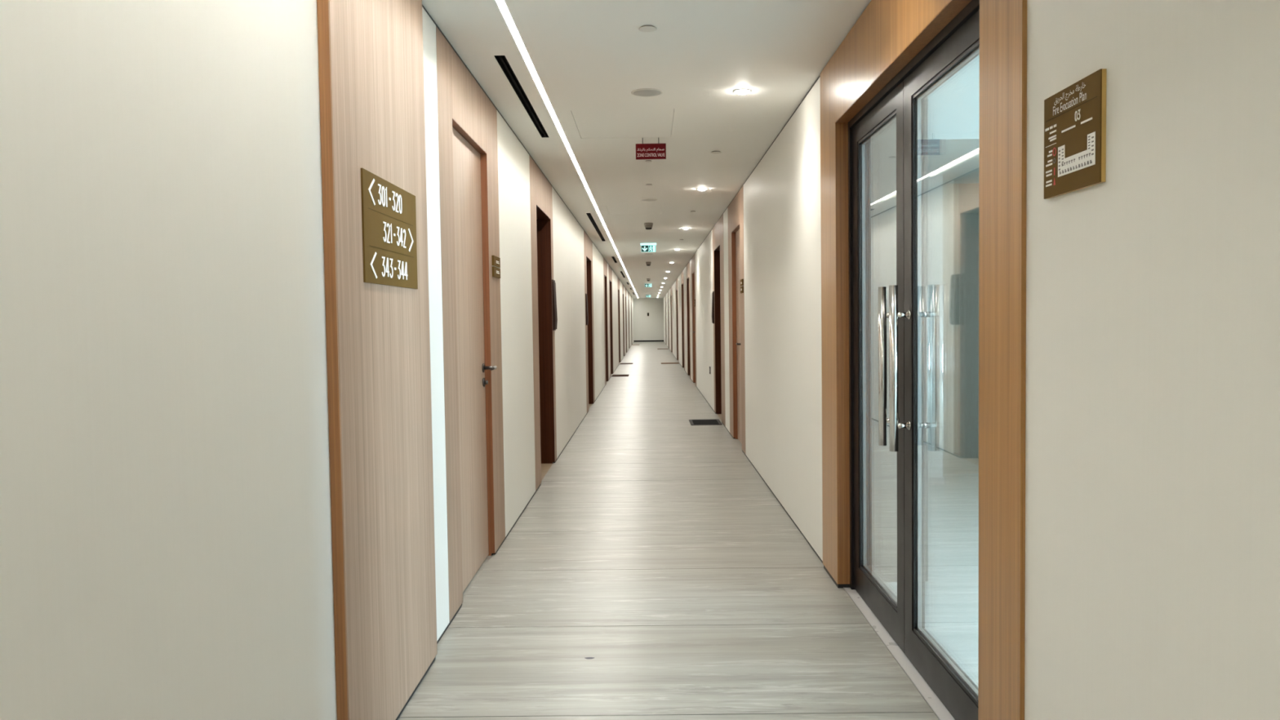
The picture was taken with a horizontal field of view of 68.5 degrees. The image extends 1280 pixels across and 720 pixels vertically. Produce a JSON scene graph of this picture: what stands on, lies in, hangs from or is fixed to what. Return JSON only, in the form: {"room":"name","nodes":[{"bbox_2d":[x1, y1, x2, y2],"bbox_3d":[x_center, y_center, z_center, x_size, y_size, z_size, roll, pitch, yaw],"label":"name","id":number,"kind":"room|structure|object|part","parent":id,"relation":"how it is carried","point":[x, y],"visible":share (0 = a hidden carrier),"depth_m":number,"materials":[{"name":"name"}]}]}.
{"room":"hotel corridor","nodes":[
{"label":"hotel corridor","id":0,"kind":"room"},
{"bbox_2d":[0,0,633,719],"bbox_3d":[-0.698,-1.113,26.784,0.060,2.621,61.600,-1,2,1],"label":"wall","id":1,"kind":"structure","parent":0,"point":[166,535],"depth_m":1.82,"materials":[{"name":"paint"}]},
{"bbox_2d":[316,0,437,719],"bbox_3d":[-0.856,-0.092,3.180,0.035,2.636,1.097,-1,2,1],"label":"wood wall panel","id":2,"kind":"object","parent":1,"relation":"attached to","point":[371,55],"visible":1,"depth_m":2.98,"materials":[{"name":"brown wood"}]},
{"bbox_2d":[360,168,417,288],"bbox_3d":[-0.839,-0.424,3.186,0.008,0.346,0.652,-1,2,1],"label":"direction sign","id":3,"kind":"object","parent":2,"relation":"attached to","point":[388,211],"visible":1,"depth_m":3.12,"materials":[{"name":"brown metal"}]},
{"bbox_2d":[435,26,505,621],"bbox_3d":[-0.881,-0.158,4.951,0.128,2.656,1.640,-1,2,1],"label":"door","id":4,"kind":"structure","parent":1,"relation":"in","point":[468,150],"depth_m":4.90,"materials":[{"name":"brown wood"}]},
{"bbox_3d":[-0.876,-0.147,4.286,0.022,2.621,0.299,-1,2,1],"label":"panel","id":5,"kind":"part","parent":4,"relation":"part of","materials":[{"name":"brown wood"}]},
{"bbox_3d":[-0.886,-1.317,4.856,0.022,0.331,0.935,-1,2,1],"label":"lintel panel","id":6,"kind":"part","parent":4,"relation":"part of","materials":[{"name":"brown wood"}]},
{"bbox_3d":[-0.851,0.046,5.270,0.078,0.052,0.151,-1,2,1],"label":"lever handle","id":7,"kind":"part","parent":4,"relation":"part of","materials":[{"name":"grey metal"}]},
{"bbox_3d":[-0.865,-0.202,5.570,0.022,2.621,0.392,-1,2,1],"label":"panel","id":8,"kind":"part","parent":4,"relation":"part of","materials":[{"name":"brown wood"}]},
{"bbox_2d":[491,255,500,278],"bbox_3d":[-0.852,-0.551,5.574,0.012,0.123,0.235,-1,2,1],"label":"plaque","id":9,"kind":"object","parent":4,"relation":"attached to","point":[495,260],"visible":1,"depth_m":5.53,"materials":[{"name":"brown metal"}]},
{"bbox_3d":[-0.853,-0.582,5.573,0.012,0.060,0.235,-1,2,1],"label":"plate","id":10,"kind":"part","parent":9,"relation":"part of","materials":[{"name":"brown metal"}]},
{"bbox_3d":[-0.852,-0.519,5.575,0.012,0.060,0.235,-1,2,1],"label":"plate","id":11,"kind":"part","parent":9,"relation":"part of","materials":[{"name":"brown metal"}]},
{"bbox_3d":[-0.875,-0.244,6.551,0.060,2.621,1.565,-1,2,1],"label":"wall panel","id":12,"kind":"part","parent":1,"relation":"part of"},
{"bbox_2d":[422,4,631,295],"bbox_3d":[-0.717,-2.438,26.727,0.058,0.033,61.600,-1,2,1],"label":"trim","id":13,"kind":"structure","parent":1,"relation":"attached to","point":[425,10],"depth_m":5.43,"materials":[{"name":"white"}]},
{"bbox_2d":[436,343,632,644],"bbox_3d":[-0.681,0.206,26.840,0.058,0.019,61.600,-1,2,1],"label":"baseboard","id":14,"kind":"structure","parent":1,"relation":"attached to","point":[460,607],"depth_m":6.13,"materials":[{"name":"black"}]},
{"bbox_2d":[528,155,556,490],"bbox_3d":[-0.941,-0.296,8.193,0.220,2.656,1.720,-1,2,1],"label":"door","id":15,"kind":"structure","parent":1,"relation":"in","point":[540,189],"depth_m":8.84,"materials":[{"name":"brown wood"}]},
{"bbox_3d":[-0.848,-0.286,7.535,0.022,2.621,0.394,-1,2,1],"label":"panel","id":16,"kind":"part","parent":15,"relation":"part of","materials":[{"name":"brown wood"}]},
{"bbox_3d":[-0.857,-1.463,8.248,0.022,0.331,1.125,-1,2,1],"label":"lintel panel","id":17,"kind":"part","parent":15,"relation":"part of","materials":[{"name":"brown wood"}]},
{"bbox_3d":[-0.835,-0.347,8.954,0.022,2.621,0.187,-1,2,1],"label":"panel","id":18,"kind":"part","parent":15,"relation":"part of","materials":[{"name":"brown wood"}]},
{"bbox_2d":[551,279,557,330],"bbox_3d":[-0.814,-0.523,8.978,0.025,0.480,0.220,-1,2,1],"label":"holder","id":19,"kind":"object","parent":1,"relation":"attached to","point":[553,283],"visible":1,"depth_m":8.88,"materials":[{"name":"black"}]},
{"bbox_3d":[-0.834,-0.446,11.259,0.060,2.621,4.420,-1,2,1],"label":"wall panel","id":20,"kind":"part","parent":1,"relation":"part of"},
{"bbox_2d":[583,231,595,412],"bbox_3d":[-0.885,-0.567,14.507,0.220,2.656,2.080,-1,2,1],"label":"door","id":21,"kind":"structure","parent":1,"relation":"in","point":[588,244],"depth_m":15.13,"materials":[{"name":"brown wood"}]},
{"bbox_3d":[-0.793,-0.552,13.719,0.022,2.621,0.494,-1,2,1],"label":"panel","id":22,"kind":"part","parent":21,"relation":"part of","materials":[{"name":"brown wood"}]},
{"bbox_2d":[585,293,588,325],"bbox_3d":[-0.773,-0.736,13.708,0.025,0.460,0.220,-1,2,1],"label":"holder","id":23,"kind":"object","parent":21,"relation":"attached to","point":[586,296],"visible":1,"depth_m":13.61,"materials":[{"name":"black"}]},
{"bbox_3d":[-0.802,-1.732,14.507,0.022,0.331,1.175,-1,2,1],"label":"lintel panel","id":24,"kind":"part","parent":21,"relation":"part of","materials":[{"name":"brown wood"}]},
{"bbox_3d":[-0.779,-0.622,15.343,0.022,2.621,0.397,-1,2,1],"label":"panel","id":25,"kind":"part","parent":21,"relation":"part of","materials":[{"name":"brown wood"}]},
{"bbox_3d":[-0.780,-0.710,17.418,0.060,2.621,3.750,-1,2,1],"label":"wall panel","id":26,"kind":"part","parent":1,"relation":"part of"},
{"bbox_2d":[603,257,608,385],"bbox_3d":[-0.811,-0.811,20.192,0.170,2.656,1.800,-1,2,1],"label":"door","id":27,"kind":"structure","parent":1,"relation":"in","point":[605,264],"depth_m":20.70,"materials":[{"name":"brown wood"}]},
{"bbox_3d":[-0.743,-0.801,19.514,0.022,2.621,0.434,-1,2,1],"label":"panel","id":28,"kind":"part","parent":27,"relation":"part of","materials":[{"name":"brown wood"}]},
{"bbox_3d":[-0.752,-1.975,20.171,0.022,0.331,0.975,-1,2,1],"label":"lintel panel","id":29,"kind":"part","parent":27,"relation":"part of","materials":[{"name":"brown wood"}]},
{"bbox_3d":[-0.731,-0.860,20.898,0.022,2.621,0.377,-1,2,1],"label":"panel","id":30,"kind":"part","parent":27,"relation":"part of","materials":[{"name":"brown wood"}]},
{"bbox_3d":[-0.745,-0.883,21.439,0.060,2.621,0.700,-1,2,1],"label":"wall panel","id":31,"kind":"part","parent":1,"relation":"part of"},
{"bbox_2d":[608,264,613,377],"bbox_3d":[-0.812,-0.924,22.839,0.220,2.656,2.100,-1,2,1],"label":"door","id":32,"kind":"structure","parent":1,"relation":"in","point":[610,270],"depth_m":23.49,"materials":[{"name":"brown wood"}]},
{"bbox_3d":[-0.720,-0.910,22.066,0.022,2.621,0.544,-1,2,1],"label":"panel","id":33,"kind":"part","parent":32,"relation":"part of","materials":[{"name":"brown wood"}]},
{"bbox_3d":[-0.729,-2.091,22.874,0.022,0.331,1.165,-1,2,1],"label":"lintel panel","id":34,"kind":"part","parent":32,"relation":"part of","materials":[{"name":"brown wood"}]},
{"bbox_3d":[-0.706,-0.980,23.695,0.022,2.621,0.377,-1,2,1],"label":"panel","id":35,"kind":"part","parent":32,"relation":"part of","materials":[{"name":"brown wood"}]},
{"bbox_3d":[-0.705,-1.079,26.010,0.060,2.621,4.250,-1,2,1],"label":"wall panel","id":36,"kind":"part","parent":1,"relation":"part of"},
{"bbox_2d":[617,277,620,364],"bbox_3d":[-0.757,-1.197,29.183,0.220,2.656,2.100,-1,2,1],"label":"door","id":37,"kind":"structure","parent":1,"relation":"in","point":[618,279],"depth_m":29.79,"materials":[{"name":"brown wood"}]},
{"bbox_3d":[-0.651,-1.251,30.014,0.022,2.621,0.427,-1,2,1],"label":"panel","id":38,"kind":"part","parent":37,"relation":"part of","materials":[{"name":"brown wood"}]},
{"bbox_3d":[-0.654,-1.328,31.804,0.060,2.621,3.150,-1,2,1],"label":"wall panel","id":39,"kind":"part","parent":1,"relation":"part of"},
{"bbox_2d":[622,284,624,355],"bbox_3d":[-0.711,-1.421,34.403,0.220,2.656,2.050,-1,2,1],"label":"door","id":40,"kind":"structure","parent":1,"relation":"in","point":[622,284],"depth_m":34.97,"materials":[{"name":"brown wood"}]},
{"bbox_3d":[-0.619,-1.406,33.605,0.022,2.621,0.444,-1,2,1],"label":"panel","id":41,"kind":"part","parent":40,"relation":"part of","materials":[{"name":"brown wood"}]},
{"bbox_3d":[-0.614,-1.523,36.350,0.060,2.621,1.850,-1,2,1],"label":"wall panel","id":42,"kind":"part","parent":1,"relation":"part of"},
{"bbox_2d":[625,288,626,351],"bbox_3d":[-0.677,-1.588,38.300,0.220,2.656,2.050,-1,2,1],"label":"door","id":43,"kind":"structure","parent":1,"relation":"in","point":[625,288],"depth_m":38.90,"materials":[{"name":"brown wood"}]},
{"bbox_3d":[-0.573,-1.725,41.045,0.060,2.621,3.450,-1,2,1],"label":"wall panel","id":44,"kind":"part","parent":1,"relation":"part of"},
{"bbox_2d":[627,292,629,348],"bbox_3d":[-0.629,-1.824,43.794,0.220,2.656,2.050,-1,2,1],"label":"door","id":45,"kind":"structure","parent":1,"relation":"in","point":[628,292],"depth_m":44.38,"materials":[{"name":"brown wood"}]},
{"bbox_3d":[-0.519,-1.988,47.190,0.060,2.621,4.750,-1,2,1],"label":"wall panel","id":46,"kind":"part","parent":1,"relation":"part of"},
{"bbox_2d":[631,296,631,342],"bbox_3d":[-0.569,-2.116,50.588,0.220,2.656,2.050,-1,2,1],"label":"door","id":47,"kind":"structure","parent":1,"relation":"in","point":[631,296],"depth_m":51.15,"materials":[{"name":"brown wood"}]},
{"bbox_3d":[-0.455,-2.306,54.582,0.060,2.621,5.950,-1,2,1],"label":"wall panel","id":48,"kind":"part","parent":1,"relation":"part of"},
{"bbox_2d":[422,0,871,298],"bbox_3d":[0.233,-2.517,26.716,1.960,0.140,61.600,-1,2,1],"label":"ceiling","id":49,"kind":"structure","parent":0,"point":[585,55],"depth_m":5.21,"materials":[{"name":"white"}]},
{"bbox_2d":[493,55,548,137],"bbox_3d":[-0.679,-1.548,5.627,0.053,0.031,2.075,-1,2,1],"label":"ceiling vent","id":50,"kind":"object","parent":49,"relation":"in","point":[502,60],"visible":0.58,"depth_m":5.41,"materials":[{"name":"black"}]},
{"bbox_2d":[495,0,638,297],"bbox_3d":[-0.368,-2.465,26.723,0.036,0.049,61.600,-1,2,1],"label":"ceiling light","id":51,"kind":"object","parent":49,"relation":"attached to","point":[501,4],"visible":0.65,"depth_m":5.42,"materials":[{"name":"white plastic"}]},
{"bbox_2d":[586,213,604,240],"bbox_3d":[-0.611,-1.883,13.418,0.053,0.031,4.080,-1,2,1],"label":"ceiling vent","id":52,"kind":"object","parent":49,"relation":"in","point":[588,215],"visible":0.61,"depth_m":13.13,"materials":[{"name":"black"}]},
{"bbox_2d":[571,108,674,138],"bbox_3d":[-0.104,-1.577,6.262,0.637,0.019,0.900,-1,2,1],"label":"access hatch","id":53,"kind":"object","parent":49,"relation":"attached to","point":[613,123],"visible":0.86,"depth_m":6.22,"materials":[{"name":"paint"}]},
{"bbox_2d":[631,88,662,96],"bbox_3d":[0.041,-1.526,5.372,0.184,0.010,0.184,-1,2,1],"label":"ceiling speaker","id":54,"kind":"object","parent":49,"relation":"attached to","point":[642,91],"visible":1,"depth_m":5.34,"materials":[{"name":"white plastic"}]},
{"bbox_2d":[633,89,660,96],"bbox_3d":[0.041,-1.524,5.372,0.156,0.007,0.156,-1,2,1],"label":"grille","id":55,"kind":"object","parent":54,"relation":"attached to","point":[636,92],"depth_m":5.35,"materials":[{"name":"grey"}]},
{"bbox_2d":[638,25,656,31],"bbox_3d":[0.034,-1.475,4.184,0.080,0.009,0.080,-1,2,1],"label":"sprinkler","id":56,"kind":"object","parent":49,"relation":"attached to","point":[646,28],"visible":1,"depth_m":4.17,"materials":[{"name":"beige plastic"}]},
{"bbox_2d":[640,243,656,252],"bbox_3d":[0.144,-1.913,16.008,0.274,0.150,0.044,-1,2,1],"label":"exit sign","id":57,"kind":"object","parent":49,"relation":"hanging from","point":[645,247],"visible":1,"depth_m":15.99,"materials":[{"name":"teal"}]},
{"bbox_3d":[0.083,-1.895,15.992,0.121,0.110,0.002,-1,2,1],"label":"arrow panel","id":58,"kind":"part","parent":57,"relation":"part of","materials":[{"name":"teal"}]},
{"bbox_3d":[0.206,-1.897,15.991,0.118,0.110,0.002,-1,2,1],"label":"figure panel","id":59,"kind":"part","parent":57,"relation":"part of","materials":[{"name":"teal"}]},
{"bbox_2d":[644,282,652,287],"bbox_3d":[0.295,-2.652,33.231,0.274,0.150,0.044,-1,2,1],"label":"exit sign","id":60,"kind":"object","parent":49,"relation":"hanging from","point":[647,284],"visible":1,"depth_m":33.21,"materials":[{"name":"teal"}]},
{"bbox_2d":[644,222,653,229],"bbox_3d":[0.116,-1.801,12.654,0.120,0.086,0.120,-1,2,1],"label":"smoke detector","id":61,"kind":"object","parent":49,"relation":"attached to","point":[647,225],"visible":1,"depth_m":12.61,"materials":[{"name":"beige plastic"}]},
{"bbox_2d":[640,198,657,200],"bbox_3d":[0.097,-1.733,10.190,0.184,0.010,0.184,-1,2,1],"label":"ceiling speaker","id":62,"kind":"object","parent":49,"relation":"attached to","point":[645,199],"visible":1,"depth_m":10.14,"materials":[{"name":"white plastic"}]},
{"bbox_2d":[641,199,655,200],"bbox_3d":[0.097,-1.731,10.190,0.156,0.007,0.156,-1,2,1],"label":"grille","id":63,"kind":"object","parent":62,"relation":"attached to","point":[642,199],"depth_m":10.16,"materials":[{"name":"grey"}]},
{"bbox_2d":[635,137,666,159],"bbox_3d":[0.077,-1.513,6.723,0.216,0.153,0.006,-1,2,1],"label":"hanging sign","id":64,"kind":"object","parent":49,"relation":"hanging from","point":[643,151],"visible":1,"depth_m":6.72,"materials":[{"name":"red plastic"}]},
{"bbox_2d":[711,151,721,153],"bbox_3d":[0.593,-1.617,7.322,0.084,0.009,0.084,-1,2,1],"label":"sprinkler","id":65,"kind":"object","parent":49,"relation":"attached to","point":[713,152],"visible":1,"depth_m":7.30,"materials":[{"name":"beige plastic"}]},
{"bbox_2d":[733,88,751,94],"bbox_3d":[0.585,-1.529,5.375,0.104,0.019,0.104,-1,2,1],"label":"recessed light","id":66,"kind":"object","parent":49,"relation":"in","point":[740,91],"visible":1,"depth_m":5.35,"materials":[{"name":"white plastic"}]},
{"bbox_2d":[633,297,663,340],"bbox_3d":[0.522,-2.447,57.596,1.960,2.649,0.100,-1,2,1],"label":"wall","id":67,"kind":"structure","parent":0,"point":[651,327],"depth_m":57.54,"materials":[{"name":"paint"}]},
{"bbox_2d":[633,340,663,342],"bbox_3d":[0.539,-1.164,57.593,1.840,0.085,0.015,-1,2,1],"label":"baseboard","id":68,"kind":"structure","parent":67,"relation":"attached to","point":[633,340],"depth_m":57.59,"materials":[{"name":"black"}]},
{"bbox_2d":[397,341,978,719],"bbox_3d":[2.727,0.200,26.680,7.450,0.063,62.059,-1,2,1],"label":"floor","id":69,"kind":"structure","parent":0,"point":[651,572],"depth_m":4.51,"materials":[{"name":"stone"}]},
{"bbox_2d":[612,374,628,376],"bbox_3d":[-0.475,0.376,22.817,0.405,0.010,0.750,-1,2,1],"label":"door mat","id":70,"kind":"object","parent":69,"relation":"on","point":[612,375],"visible":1,"depth_m":22.75,"materials":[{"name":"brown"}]},
{"bbox_2d":[661,362,679,364],"bbox_3d":[0.921,0.098,28.849,0.550,0.010,0.650,-1,2,1],"label":"door mat","id":71,"kind":"object","parent":69,"relation":"on","point":[661,362],"visible":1,"depth_m":28.74,"materials":[{"name":"brown"}]},
{"bbox_2d":[688,419,722,425],"bbox_3d":[0.850,0.809,12.254,0.400,0.010,0.630,-1,2,1],"label":"door mat","id":72,"kind":"object","parent":69,"relation":"on","point":[693,422],"visible":1,"depth_m":12.17,"materials":[{"name":"black plastic"}]},
{"bbox_2d":[928,174,944,484],"bbox_3d":[1.816,-0.234,7.676,1.195,2.460,0.450,-1,2,1],"label":"column","id":73,"kind":"structure","parent":69,"relation":"on","point":[935,477],"depth_m":7.43,"materials":[{"name":"white paint"}]},
{"bbox_2d":[868,96,928,582],"bbox_3d":[1.287,-0.372,4.767,0.315,3.000,0.100,-1,2,1],"label":"wall","id":74,"kind":"structure","parent":0,"point":[882,148],"depth_m":4.73,"materials":[{"name":"grey paint"}]},
{"bbox_2d":[927,54,979,183],"bbox_3d":[3.686,-1.778,6.898,5.110,0.640,2.000,-1,2,1],"label":"ceiling","id":75,"kind":"structure","parent":0,"point":[953,107],"depth_m":5.92,"materials":[{"name":"white paint"}]},
{"bbox_2d":[942,182,978,473],"bbox_3d":[3.762,-0.595,7.999,5.210,3.100,0.100,-1,2,1],"label":"wall","id":76,"kind":"structure","parent":0,"point":[960,201],"depth_m":7.97,"materials":[{"name":"beige"}]},
{"bbox_2d":[663,0,1279,719],"bbox_3d":[1.202,-1.138,26.766,0.060,2.621,61.600,-1,2,1],"label":"wall","id":77,"kind":"structure","parent":0,"point":[1153,411],"depth_m":1.81,"materials":[{"name":"paint"}]},
{"bbox_3d":[1.442,-2.316,54.215,0.060,2.621,6.650,-1,2,1],"label":"wall panel","id":78,"kind":"part","parent":77,"relation":"part of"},
{"bbox_2d":[665,294,666,345],"bbox_3d":[1.484,-2.113,49.869,0.220,2.656,2.050,-1,2,1],"label":"door","id":79,"kind":"structure","parent":77,"relation":"in","point":[665,295],"depth_m":50.47,"materials":[{"name":"brown wood"}]},
{"bbox_3d":[1.375,-1.990,46.622,0.060,2.621,4.450,-1,2,1],"label":"wall panel","id":80,"kind":"part","parent":77,"relation":"part of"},
{"bbox_2d":[667,291,669,347],"bbox_3d":[1.427,-1.835,43.375,0.220,2.656,2.050,-1,2,1],"label":"door","id":81,"kind":"structure","parent":77,"relation":"in","point":[668,291],"depth_m":43.97,"materials":[{"name":"brown wood"}]},
{"bbox_3d":[1.323,-1.733,40.628,0.060,2.621,3.450,-1,2,1],"label":"wall panel","id":82,"kind":"part","parent":77,"relation":"part of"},
{"bbox_2d":[670,286,672,352],"bbox_3d":[1.379,-1.599,37.881,0.220,2.656,2.050,-1,2,1],"label":"door","id":83,"kind":"structure","parent":77,"relation":"in","point":[671,286],"depth_m":38.44,"materials":[{"name":"brown wood"}]},
{"bbox_3d":[1.266,-1.454,34.134,0.060,2.621,5.450,-1,2,1],"label":"wall panel","id":84,"kind":"part","parent":77,"relation":"part of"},
{"bbox_2d":[675,279,678,360],"bbox_3d":[1.314,-1.277,30.388,0.220,2.656,2.050,-1,2,1],"label":"door","id":85,"kind":"structure","parent":77,"relation":"in","point":[677,297],"depth_m":31.00,"materials":[{"name":"brown wood"}]},
{"bbox_3d":[1.222,-1.329,31.211,0.022,2.621,0.397,-1,2,1],"label":"panel","id":86,"kind":"part","parent":85,"relation":"part of","materials":[{"name":"brown wood"}]},
{"bbox_3d":[1.208,-1.260,29.627,0.022,2.621,0.514,-1,2,1],"label":"panel","id":87,"kind":"part","parent":85,"relation":"part of","materials":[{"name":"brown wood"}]},
{"bbox_3d":[1.212,-1.186,27.890,0.060,2.621,2.950,-1,2,1],"label":"wall panel","id":88,"kind":"part","parent":77,"relation":"part of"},
{"bbox_2d":[680,269,684,369],"bbox_3d":[1.270,-1.063,25.393,0.220,2.656,2.050,-1,2,1],"label":"door","id":89,"kind":"structure","parent":77,"relation":"in","point":[682,272],"depth_m":26.05,"materials":[{"name":"brown wood"}]},
{"bbox_3d":[1.178,-1.115,26.241,0.022,2.621,0.347,-1,2,1],"label":"panel","id":90,"kind":"part","parent":89,"relation":"part of","materials":[{"name":"brown wood"}]},
{"bbox_3d":[1.156,-2.227,25.444,0.022,0.331,1.145,-1,2,1],"label":"lintel panel","id":91,"kind":"part","parent":89,"relation":"part of","materials":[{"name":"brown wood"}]},
{"bbox_3d":[1.164,-1.047,24.647,0.022,2.621,0.544,-1,2,1],"label":"panel","id":92,"kind":"part","parent":89,"relation":"part of","materials":[{"name":"brown wood"}]},
{"bbox_3d":[1.174,-1.003,23.619,0.060,2.621,1.500,-1,2,1],"label":"wall panel","id":93,"kind":"part","parent":77,"relation":"part of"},
{"bbox_2d":[686,261,691,378],"bbox_3d":[1.239,-0.912,21.881,0.220,2.656,1.980,-1,2,1],"label":"door","id":94,"kind":"structure","parent":77,"relation":"in","point":[688,304],"depth_m":22.48,"materials":[{"name":"brown wood"}]},
{"bbox_3d":[1.147,-0.962,22.679,0.022,2.621,0.377,-1,2,1],"label":"panel","id":95,"kind":"part","parent":94,"relation":"part of","materials":[{"name":"brown wood"}]},
{"bbox_3d":[1.125,-2.074,21.892,0.022,0.331,1.095,-1,2,1],"label":"lintel panel","id":96,"kind":"part","parent":94,"relation":"part of","materials":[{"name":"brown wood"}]},
{"bbox_3d":[1.133,-0.896,21.145,0.022,2.621,0.494,-1,2,1],"label":"panel","id":97,"kind":"part","parent":94,"relation":"part of","materials":[{"name":"brown wood"}]},
{"bbox_3d":[1.147,-0.872,20.572,0.060,2.621,0.640,-1,2,1],"label":"wall panel","id":98,"kind":"part","parent":77,"relation":"part of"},
{"bbox_2d":[691,253,696,386],"bbox_3d":[1.138,-0.803,19.364,0.128,2.656,1.780,-1,2,1],"label":"door","id":99,"kind":"structure","parent":77,"relation":"in","point":[693,259],"depth_m":19.82,"materials":[{"name":"brown wood"}]},
{"bbox_3d":[1.124,-0.849,20.041,0.022,2.621,0.417,-1,2,1],"label":"panel","id":100,"kind":"part","parent":99,"relation":"part of","materials":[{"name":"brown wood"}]},
{"bbox_3d":[1.102,-1.964,19.315,0.022,0.331,0.935,-1,2,1],"label":"lintel panel","id":101,"kind":"part","parent":99,"relation":"part of","materials":[{"name":"brown wood"}]},
{"bbox_3d":[1.112,-0.791,18.687,0.022,2.621,0.414,-1,2,1],"label":"panel","id":102,"kind":"part","parent":99,"relation":"part of","materials":[{"name":"brown wood"}]},
{"bbox_3d":[1.107,-0.676,16.012,0.060,2.621,4.930,-1,2,1],"label":"wall panel","id":103,"kind":"part","parent":77,"relation":"part of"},
{"bbox_2d":[712,213,725,426],"bbox_3d":[1.157,-0.512,12.560,0.220,2.656,1.980,-1,2,1],"label":"door","id":104,"kind":"structure","parent":77,"relation":"in","point":[717,230],"depth_m":13.23,"materials":[{"name":"brown wood"}]},
{"bbox_2d":[711,291,714,324],"bbox_3d":[1.040,-0.749,13.422,0.025,0.460,0.220,-1,2,1],"label":"holder","id":105,"kind":"object","parent":104,"relation":"attached to","point":[713,293],"visible":1,"depth_m":13.32,"materials":[{"name":"black"}]},
{"bbox_3d":[1.048,-0.749,13.422,0.008,0.460,0.220,-1,2,1],"label":"plate","id":106,"kind":"part","parent":105,"relation":"part of","materials":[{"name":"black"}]},
{"bbox_3d":[1.066,-0.564,13.403,0.022,2.621,0.287,-1,2,1],"label":"panel","id":107,"kind":"part","parent":104,"relation":"part of","materials":[{"name":"brown wood"}]},
{"bbox_3d":[1.044,-1.679,12.671,0.022,0.331,1.075,-1,2,1],"label":"lintel panel","id":108,"kind":"part","parent":104,"relation":"part of","materials":[{"name":"brown wood"}]},
{"bbox_3d":[1.052,-0.498,11.879,0.022,2.621,0.604,-1,2,1],"label":"panel","id":109,"kind":"part","parent":104,"relation":"part of","materials":[{"name":"brown wood"}]},
{"bbox_3d":[1.066,-0.472,11.251,0.060,2.621,0.640,-1,2,1],"label":"wall panel","id":110,"kind":"part","parent":77,"relation":"part of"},
{"bbox_2d":[727,185,745,453],"bbox_3d":[1.057,-0.403,10.043,0.128,2.656,1.780,-1,2,1],"label":"door","id":111,"kind":"structure","parent":77,"relation":"in","point":[735,209],"depth_m":10.33,"materials":[{"name":"brown wood"}]},
{"bbox_3d":[1.042,-0.448,10.700,0.022,2.621,0.457,-1,2,1],"label":"panel","id":112,"kind":"part","parent":111,"relation":"part of","materials":[{"name":"brown wood"}]},
{"bbox_3d":[1.020,-1.562,9.959,0.022,0.331,0.925,-1,2,1],"label":"lintel panel","id":113,"kind":"part","parent":111,"relation":"part of","materials":[{"name":"brown wood"}]},
{"bbox_3d":[1.030,-0.390,9.351,0.022,2.621,0.384,-1,2,1],"label":"panel","id":114,"kind":"part","parent":111,"relation":"part of","materials":[{"name":"brown wood"}]},
{"bbox_2d":[740,279,743,293],"bbox_3d":[1.008,-0.730,9.309,0.012,0.135,0.210,-1,2,1],"label":"plaque","id":115,"kind":"object","parent":77,"relation":"attached to","point":[741,280],"visible":1,"depth_m":9.23,"materials":[{"name":"brown metal"}]},
{"bbox_3d":[1.008,-0.765,9.307,0.012,0.066,0.210,-1,2,1],"label":"plate","id":116,"kind":"part","parent":115,"relation":"part of","materials":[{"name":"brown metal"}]},
{"bbox_3d":[1.009,-0.696,9.310,0.012,0.066,0.210,-1,2,1],"label":"plate","id":117,"kind":"part","parent":115,"relation":"part of","materials":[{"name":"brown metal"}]},
{"bbox_2d":[664,75,820,296],"bbox_3d":[1.184,-2.464,26.710,0.058,0.033,61.600,-1,2,1],"label":"trim","id":118,"kind":"structure","parent":77,"relation":"attached to","point":[820,75],"depth_m":7.06,"materials":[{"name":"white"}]},
{"bbox_2d":[663,341,822,563],"bbox_3d":[1.221,0.181,26.823,0.058,0.019,61.600,-1,2,1],"label":"baseboard","id":119,"kind":"structure","parent":77,"relation":"attached to","point":[664,341],"depth_m":7.00,"materials":[{"name":"black"}]},
{"bbox_3d":[1.029,-0.293,7.086,0.060,2.621,4.139,-1,2,1],"label":"wall panel","id":120,"kind":"part","parent":77,"relation":"part of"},
{"bbox_2d":[820,0,1026,719],"bbox_3d":[1.058,-0.140,3.677,0.207,2.636,2.693,-1,2,1],"label":"door","id":121,"kind":"structure","parent":77,"relation":"in","point":[897,53],"depth_m":3.57,"materials":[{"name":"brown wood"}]},
{"bbox_3d":[0.999,-0.199,4.825,0.062,2.615,0.395,-1,2,1],"label":"panel","id":122,"kind":"part","parent":121,"relation":"part of","materials":[{"name":"brown wood"}]},
{"bbox_3d":[0.972,-1.286,3.579,0.062,0.336,1.998,-1,2,1],"label":"lintel panel","id":123,"kind":"part","parent":121,"relation":"part of","materials":[{"name":"brown wood"}]},
{"bbox_3d":[1.068,0.015,3.635,0.092,2.330,2.060,-1,2,1],"label":"frame","id":124,"kind":"part","parent":121,"relation":"part of","materials":[{"name":"black metal"}]},
{"bbox_3d":[0.949,-0.098,2.481,0.004,2.615,0.298,-1,2,1],"label":"panel","id":125,"kind":"part","parent":121,"relation":"part of","materials":[{"name":"brown wood"}]},
{"bbox_2d":[1044,68,1106,199],"bbox_3d":[0.943,-0.483,2.049,0.013,0.228,0.272,-1,2,1],"label":"evacuation plan","id":126,"kind":"object","parent":77,"relation":"attached to","point":[1075,116],"visible":1,"depth_m":2.02,"materials":[{"name":"gold metal"}]},
{"bbox_2d":[1061,124,1075,133],"bbox_3d":[0.937,-0.505,2.057,0.001,0.004,0.067,-1,2,1],"label":"print","id":127,"kind":"object","parent":126,"relation":"on","point":[1064,128],"depth_m":2.06,"materials":[{"name":"white"}]},
{"bbox_2d":[1080,117,1092,124],"bbox_3d":[0.936,-0.502,1.972,0.001,0.004,0.051,-1,2,1],"label":"print","id":128,"kind":"object","parent":126,"relation":"on","point":[1083,120],"depth_m":1.97,"materials":[{"name":"white"}]},
{"bbox_3d":[0.960,0.047,-0.834,0.060,2.621,6.346,-1,2,1],"label":"wall panel","id":129,"kind":"part","parent":77,"relation":"part of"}
]}

